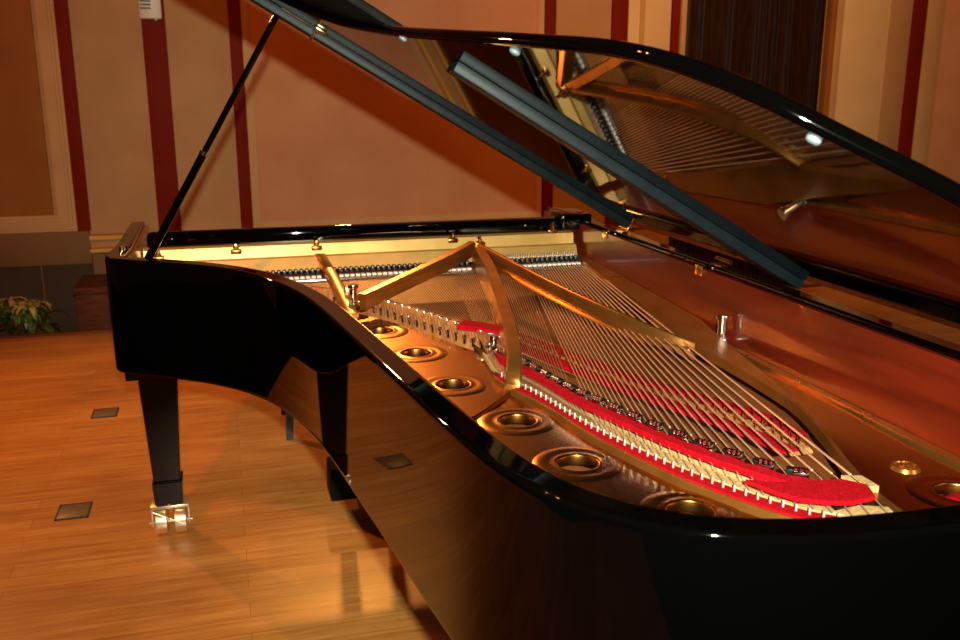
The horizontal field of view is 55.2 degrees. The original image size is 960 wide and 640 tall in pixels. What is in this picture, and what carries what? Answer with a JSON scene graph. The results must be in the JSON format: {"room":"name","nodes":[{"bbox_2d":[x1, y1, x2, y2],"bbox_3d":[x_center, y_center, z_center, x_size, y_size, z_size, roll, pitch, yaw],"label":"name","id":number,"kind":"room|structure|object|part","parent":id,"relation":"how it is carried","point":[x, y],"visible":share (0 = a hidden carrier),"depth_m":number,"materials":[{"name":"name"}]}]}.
{"room":"music room","nodes":[
{"label":"music room","id":0,"kind":"room"},
{"bbox_2d":[30,0,826,283],"bbox_3d":[0.427,-2.613,7.337,13.000,6.200,0.260,-4,15,-15],"label":"wall","id":1,"kind":"structure","parent":0,"point":[108,51],"depth_m":6.68,"materials":[{"name":"beige paint"}]},
{"bbox_2d":[0,0,53,216],"bbox_3d":[-4.436,-2.888,5.715,2.820,4.680,0.022,-4,15,-15],"label":"wall panel","id":2,"kind":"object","parent":1,"relation":"attached to","point":[25,186],"depth_m":6.43,"materials":[{"name":"paint"}]},
{"bbox_2d":[0,0,77,233],"bbox_3d":[-4.361,-2.855,5.729,2.970,4.750,0.050,-4,15,-15],"label":"trim","id":3,"kind":"structure","parent":1,"relation":"attached to","point":[66,220],"depth_m":6.51,"materials":[{"name":"paint"}]},
{"bbox_2d":[40,266,47,321],"bbox_3d":[-3.193,0.090,6.812,0.010,1.010,0.034,-4,15,-15],"label":"trim","id":4,"kind":"structure","parent":1,"relation":"attached to","point":[40,266],"depth_m":6.72,"materials":[{"name":"grey paint"}]},
{"bbox_2d":[0,230,92,267],"bbox_3d":[-4.322,-0.438,6.346,3.050,0.240,0.050,-4,15,-15],"label":"trim","id":5,"kind":"structure","parent":1,"relation":"attached to","point":[65,247],"depth_m":6.64,"materials":[{"name":"grey paint"}]},
{"bbox_2d":[0,263,93,334],"bbox_3d":[-4.325,0.166,6.507,3.050,1.010,0.030,-4,15,-15],"label":"trim","id":6,"kind":"structure","parent":1,"relation":"attached to","point":[59,280],"depth_m":6.73,"materials":[{"name":"grey paint"}]},
{"bbox_2d":[53,0,90,230],"bbox_3d":[-2.891,-2.958,6.142,0.090,4.750,0.024,-4,15,-15],"label":"trim","id":7,"kind":"structure","parent":1,"relation":"attached to","point":[61,10],"depth_m":6.50,"materials":[{"name":"paint"}]},
{"bbox_2d":[93,252,108,273],"bbox_3d":[-1.127,-0.089,7.344,3.560,1.100,0.070,-4,15,-15],"label":"trim","id":8,"kind":"structure","parent":1,"relation":"attached to","point":[98,258],"depth_m":6.74,"materials":[{"name":"grey paint"}]},
{"bbox_2d":[90,247,113,252],"bbox_3d":[-1.126,-0.628,7.188,3.570,0.030,0.110,-4,15,-15],"label":"trim","id":9,"kind":"structure","parent":1,"relation":"attached to","point":[102,249],"depth_m":6.70,"materials":[{"name":"paint"}]},
{"bbox_2d":[90,239,120,247],"bbox_3d":[-1.134,-0.678,7.205,3.570,0.060,0.050,-4,15,-15],"label":"trim","id":10,"kind":"structure","parent":1,"relation":"attached to","point":[96,243],"depth_m":6.74,"materials":[{"name":"beige paint"}]},
{"bbox_2d":[89,232,149,240],"bbox_3d":[-1.128,-0.719,7.170,3.570,0.035,0.100,-4,15,-15],"label":"trim","id":11,"kind":"structure","parent":1,"relation":"attached to","point":[113,236],"depth_m":6.70,"materials":[{"name":"paint"}]},
{"bbox_2d":[138,0,161,21],"bbox_3d":[-2.314,-2.255,6.430,0.150,0.316,0.075,-4,15,-15],"label":"wall sensor","id":12,"kind":"object","parent":1,"relation":"attached to","point":[148,9],"visible":1,"depth_m":6.42,"materials":[{"name":"white plastic"}]},
{"bbox_2d":[139,0,150,8],"bbox_3d":[-2.333,-2.268,6.384,0.070,0.202,0.006,-4,15,-15],"label":"grille","id":13,"kind":"object","parent":12,"relation":"attached to","point":[143,4],"depth_m":6.40,"materials":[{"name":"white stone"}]},
{"bbox_2d":[141,0,181,230],"bbox_3d":[-2.317,-2.982,6.298,0.160,4.780,0.030,-4,15,-15],"label":"trim","id":14,"kind":"structure","parent":1,"relation":"attached to","point":[153,33],"depth_m":6.66,"materials":[{"name":"paint"}]},
{"bbox_2d":[227,0,253,227],"bbox_3d":[-1.778,-3.019,6.444,0.090,4.780,0.030,-4,15,-15],"label":"trim","id":15,"kind":"structure","parent":1,"relation":"attached to","point":[233,6],"depth_m":6.81,"materials":[{"name":"paint"}]},
{"bbox_2d":[248,0,536,219],"bbox_3d":[-0.615,-3.127,6.755,2.205,4.720,0.026,-4,15,-15],"label":"wall panel","id":16,"kind":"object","parent":1,"relation":"attached to","point":[334,139],"depth_m":7.08,"materials":[{"name":"paint"}]},
{"bbox_2d":[240,0,544,227],"bbox_3d":[-0.613,-3.096,6.753,2.325,4.780,0.045,-4,15,-15],"label":"trim","id":17,"kind":"structure","parent":1,"relation":"attached to","point":[244,4],"depth_m":7.11,"materials":[{"name":"paint"}]},
{"bbox_2d":[541,0,556,216],"bbox_3d":[0.558,-3.177,7.078,0.090,4.780,0.030,-4,15,-15],"label":"trim","id":18,"kind":"structure","parent":1,"relation":"attached to","point":[550,5],"depth_m":7.29,"materials":[{"name":"paint"}]},
{"bbox_2d":[605,0,628,227],"bbox_3d":[1.131,-3.158,7.248,0.140,4.900,0.030,-4,15,-15],"label":"trim","id":19,"kind":"structure","parent":1,"relation":"attached to","point":[620,8],"depth_m":7.42,"materials":[{"name":"paint"}]},
{"bbox_2d":[631,0,645,227],"bbox_3d":[1.315,-3.169,7.293,0.040,4.900,0.040,-4,15,-15],"label":"trim","id":20,"kind":"structure","parent":1,"relation":"attached to","point":[642,2],"depth_m":7.46,"materials":[{"name":"paint"}]},
{"bbox_2d":[628,0,671,227],"bbox_3d":[1.380,-3.176,7.319,0.380,4.900,0.024,-4,15,-15],"label":"trim","id":21,"kind":"structure","parent":1,"relation":"attached to","point":[657,12],"depth_m":7.50,"materials":[{"name":"beige paint"}]},
{"bbox_2d":[669,0,680,52],"bbox_3d":[1.603,-3.188,7.366,0.065,4.900,0.050,-4,15,-15],"label":"trim","id":22,"kind":"structure","parent":1,"relation":"attached to","point":[676,4],"depth_m":7.54,"materials":[{"name":"paint"}]},
{"bbox_2d":[678,0,687,54],"bbox_3d":[1.662,-3.188,7.367,0.050,4.900,0.080,-4,15,-15],"label":"trim","id":23,"kind":"structure","parent":1,"relation":"attached to","point":[683,12],"depth_m":7.53,"materials":[{"name":"paint"}]},
{"bbox_2d":[668,0,825,284],"bbox_3d":[2.306,-2.695,7.663,1.340,5.800,0.105,-4,15,-15],"label":"door","id":24,"kind":"structure","parent":1,"relation":"in","point":[777,45],"depth_m":7.76,"materials":[{"name":"brown wood"}]},
{"bbox_3d":[1.714,-2.650,7.484,0.055,5.800,0.070,-4,15,-15],"label":"moulding","id":25,"kind":"part","parent":24,"relation":"part of","materials":[{"name":"brown wood"}]},
{"bbox_3d":[1.829,-2.658,7.516,0.030,5.800,0.070,-4,15,-15],"label":"moulding","id":26,"kind":"part","parent":24,"relation":"part of","materials":[{"name":"brown wood"}]},
{"bbox_3d":[2.099,-2.676,7.589,0.055,5.800,0.070,-4,15,-15],"label":"moulding","id":27,"kind":"part","parent":24,"relation":"part of","materials":[{"name":"brown wood"}]},
{"bbox_3d":[2.330,-2.692,7.652,0.030,5.800,0.070,-4,15,-15],"label":"moulding","id":28,"kind":"part","parent":24,"relation":"part of","materials":[{"name":"brown wood"}]},
{"bbox_3d":[2.426,-2.699,7.678,0.055,5.800,0.070,-4,15,-15],"label":"moulding","id":29,"kind":"part","parent":24,"relation":"part of","materials":[{"name":"brown wood"}]},
{"bbox_3d":[2.503,-2.704,7.699,0.030,5.800,0.070,-4,15,-15],"label":"moulding","id":30,"kind":"part","parent":24,"relation":"part of","materials":[{"name":"brown wood"}]},
{"bbox_3d":[2.638,-2.713,7.735,0.055,5.800,0.070,-4,15,-15],"label":"moulding","id":31,"kind":"part","parent":24,"relation":"part of","materials":[{"name":"brown wood"}]},
{"bbox_3d":[2.889,-2.730,7.803,0.030,5.800,0.070,-4,15,-15],"label":"moulding","id":32,"kind":"part","parent":24,"relation":"part of","materials":[{"name":"brown wood"}]},
{"bbox_2d":[818,0,844,118],"bbox_3d":[3.022,-3.279,7.731,0.050,4.900,0.090,-4,15,-15],"label":"trim","id":33,"kind":"structure","parent":1,"relation":"attached to","point":[832,5],"depth_m":7.96,"materials":[{"name":"paint"}]},
{"bbox_2d":[834,0,891,140],"bbox_3d":[3.355,-3.309,7.852,0.500,4.900,0.030,-4,15,-15],"label":"wall panel","id":34,"kind":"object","parent":1,"relation":"attached to","point":[865,22],"depth_m":8.11,"materials":[{"name":"beige paint"}]},
{"bbox_2d":[877,0,913,150],"bbox_3d":[3.704,-3.331,7.939,0.220,4.900,0.045,-4,15,-15],"label":"trim","id":35,"kind":"structure","parent":1,"relation":"attached to","point":[901,10],"depth_m":8.20,"materials":[{"name":"beige paint"}]},
{"bbox_2d":[897,0,928,157],"bbox_3d":[3.879,-3.342,7.981,0.150,4.900,0.055,-4,15,-15],"label":"trim","id":36,"kind":"structure","parent":1,"relation":"attached to","point":[920,7],"depth_m":8.24,"materials":[{"name":"paint"}]},
{"bbox_2d":[911,0,945,165],"bbox_3d":[4.037,-3.350,8.017,0.175,4.900,0.070,-4,15,-15],"label":"trim","id":37,"kind":"structure","parent":1,"relation":"attached to","point":[934,21],"depth_m":8.28,"materials":[{"name":"paint"}]},
{"bbox_2d":[927,0,959,183],"bbox_3d":[5.373,-3.446,8.399,2.610,4.900,0.030,-4,15,-15],"label":"trim","id":38,"kind":"structure","parent":1,"relation":"attached to","point":[944,147],"depth_m":8.44,"materials":[{"name":"paint"}]},
{"bbox_2d":[0,286,959,639],"bbox_3d":[2.812,0.654,3.961,10.700,0.300,6.180,-4,15,-15],"label":"floor","id":39,"kind":"structure","parent":0,"point":[266,552],"depth_m":3.14,"materials":[{"name":"brown wood"}]},
{"bbox_2d":[54,501,92,520],"bbox_3d":[-1.436,0.675,3.250,0.110,0.004,0.126,-4,15,-15],"label":"socket","id":40,"kind":"object","parent":39,"relation":"on","point":[73,510],"visible":1,"depth_m":3.24,"materials":[{"name":"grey metal"}]},
{"bbox_2d":[91,407,118,418],"bbox_3d":[-1.729,0.428,4.238,0.110,0.004,0.126,-4,15,-15],"label":"socket","id":41,"kind":"object","parent":39,"relation":"on","point":[102,412],"visible":1,"depth_m":4.24,"materials":[{"name":"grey metal"}]},
{"bbox_3d":[-1.729,0.428,4.238,0.100,0.003,0.115,-4,15,-15],"label":"plate","id":42,"kind":"part","parent":41,"relation":"part of","materials":[{"name":"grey metal"}]},
{"bbox_2d":[281,409,293,440],"bbox_3d":[-0.462,0.184,4.120,0.848,0.535,0.380,-4,15,-15],"label":"piano bench","id":43,"kind":"object","parent":39,"relation":"on","point":[289,419],"visible":0.06,"depth_m":3.90,"materials":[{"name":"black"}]},
{"bbox_3d":[-0.802,0.297,3.885,0.055,0.430,0.050,-4,15,-15],"label":"leg","id":44,"kind":"part","parent":43,"relation":"part of","materials":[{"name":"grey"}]},
{"bbox_2d":[0,283,820,338],"bbox_3d":[1.972,-0.200,6.840,10.700,0.075,0.050,-4,15,-15],"label":"trim","id":45,"kind":"structure","parent":39,"relation":"attached to","point":[57,333],"depth_m":5.59,"materials":[{"name":"brown wood"}]},
{"bbox_2d":[105,0,959,639],"bbox_3d":[-0.098,0.010,2.128,1.560,1.839,2.617,-4,15,-15],"label":"grand piano","id":46,"kind":"object","parent":39,"relation":"on","point":[562,424],"visible":1,"depth_m":1.67,"materials":[{"name":"black paint"}]},
{"bbox_3d":[-1.037,0.303,2.999,0.128,0.448,0.128,-4,15,-15],"label":"leg post","id":47,"kind":"part","parent":46,"relation":"part of","materials":[{"name":"black paint"}]},
{"bbox_3d":[-0.819,-0.293,2.457,0.195,0.308,0.021,-1,14,-6],"label":"rod","id":48,"kind":"part","parent":46,"relation":"part of","materials":[{"name":"black paint"}]},
{"bbox_3d":[-0.631,-0.605,2.399,0.230,0.370,0.016,-1,14,-6],"label":"rod","id":49,"kind":"part","parent":46,"relation":"part of","materials":[{"name":"black paint"}]},
{"bbox_3d":[-0.357,-0.073,2.592,0.032,0.055,0.032,-4,15,-15],"label":"chrome post","id":50,"kind":"part","parent":46,"relation":"part of","materials":[{"name":"silver metal"}]},
{"bbox_3d":[-0.317,-0.134,2.896,1.100,0.008,0.010,-4,15,-15],"label":"damper rail","id":51,"kind":"part","parent":46,"relation":"part of","materials":[{"name":"silver metal"}]},
{"bbox_3d":[-0.333,-0.147,2.950,1.410,0.012,0.090,-4,15,-15],"label":"pin panel","id":52,"kind":"part","parent":46,"relation":"part of","materials":[{"name":"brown metal"}]},
{"bbox_3d":[0.032,0.062,2.154,0.023,0.055,0.023,-4,15,-15],"label":"chrome post","id":53,"kind":"part","parent":46,"relation":"part of","materials":[{"name":"silver metal"}]},
{"bbox_3d":[0.402,-0.275,2.969,0.004,0.026,0.035,-4,15,-15],"label":"hinge plate","id":54,"kind":"part","parent":46,"relation":"part of","materials":[{"name":"gold metal"}]},
{"bbox_3d":[0.103,-0.417,1.735,1.302,0.779,1.873,-4,15,-15],"label":"lid","id":55,"kind":"part","parent":46,"relation":"part of","materials":[{"name":"black paint"}]},
{"bbox_3d":[0.059,0.116,2.103,1.108,0.014,2.413,-10,17,-35],"label":"iron plate","id":56,"kind":"part","parent":46,"relation":"part of","materials":[{"name":"brown metal"}]},
{"bbox_3d":[0.569,-0.130,2.390,0.004,0.026,0.035,-4,15,-15],"label":"hinge plate","id":57,"kind":"part","parent":46,"relation":"part of","materials":[{"name":"gold metal"}]},
{"bbox_3d":[0.595,0.017,2.258,0.035,0.062,0.035,-4,15,-15],"label":"chrome post","id":58,"kind":"part","parent":46,"relation":"part of","materials":[{"name":"silver metal"}]},
{"bbox_3d":[1.976,1.593,2.681,22.000,0.040,11.500,-4,15,-15],"label":"floor","id":59,"kind":"structure","parent":0,"visible":0},
{"bbox_2d":[0,296,66,334],"bbox_3d":[-2.947,0.293,5.977,0.465,0.881,0.462,3,14,13],"label":"potted plant","id":60,"kind":"object","parent":59,"relation":"on","point":[24,311],"visible":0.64,"depth_m":5.86,"materials":[{"name":"green plant"}]},
{"bbox_2d":[73,274,111,329],"bbox_3d":[-2.489,0.193,6.235,0.360,0.950,0.450,-4,15,-15],"label":"wooden box","id":61,"kind":"object","parent":59,"relation":"on","point":[90,292],"visible":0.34,"depth_m":5.94,"materials":[{"name":"brown wood"}]}
]}

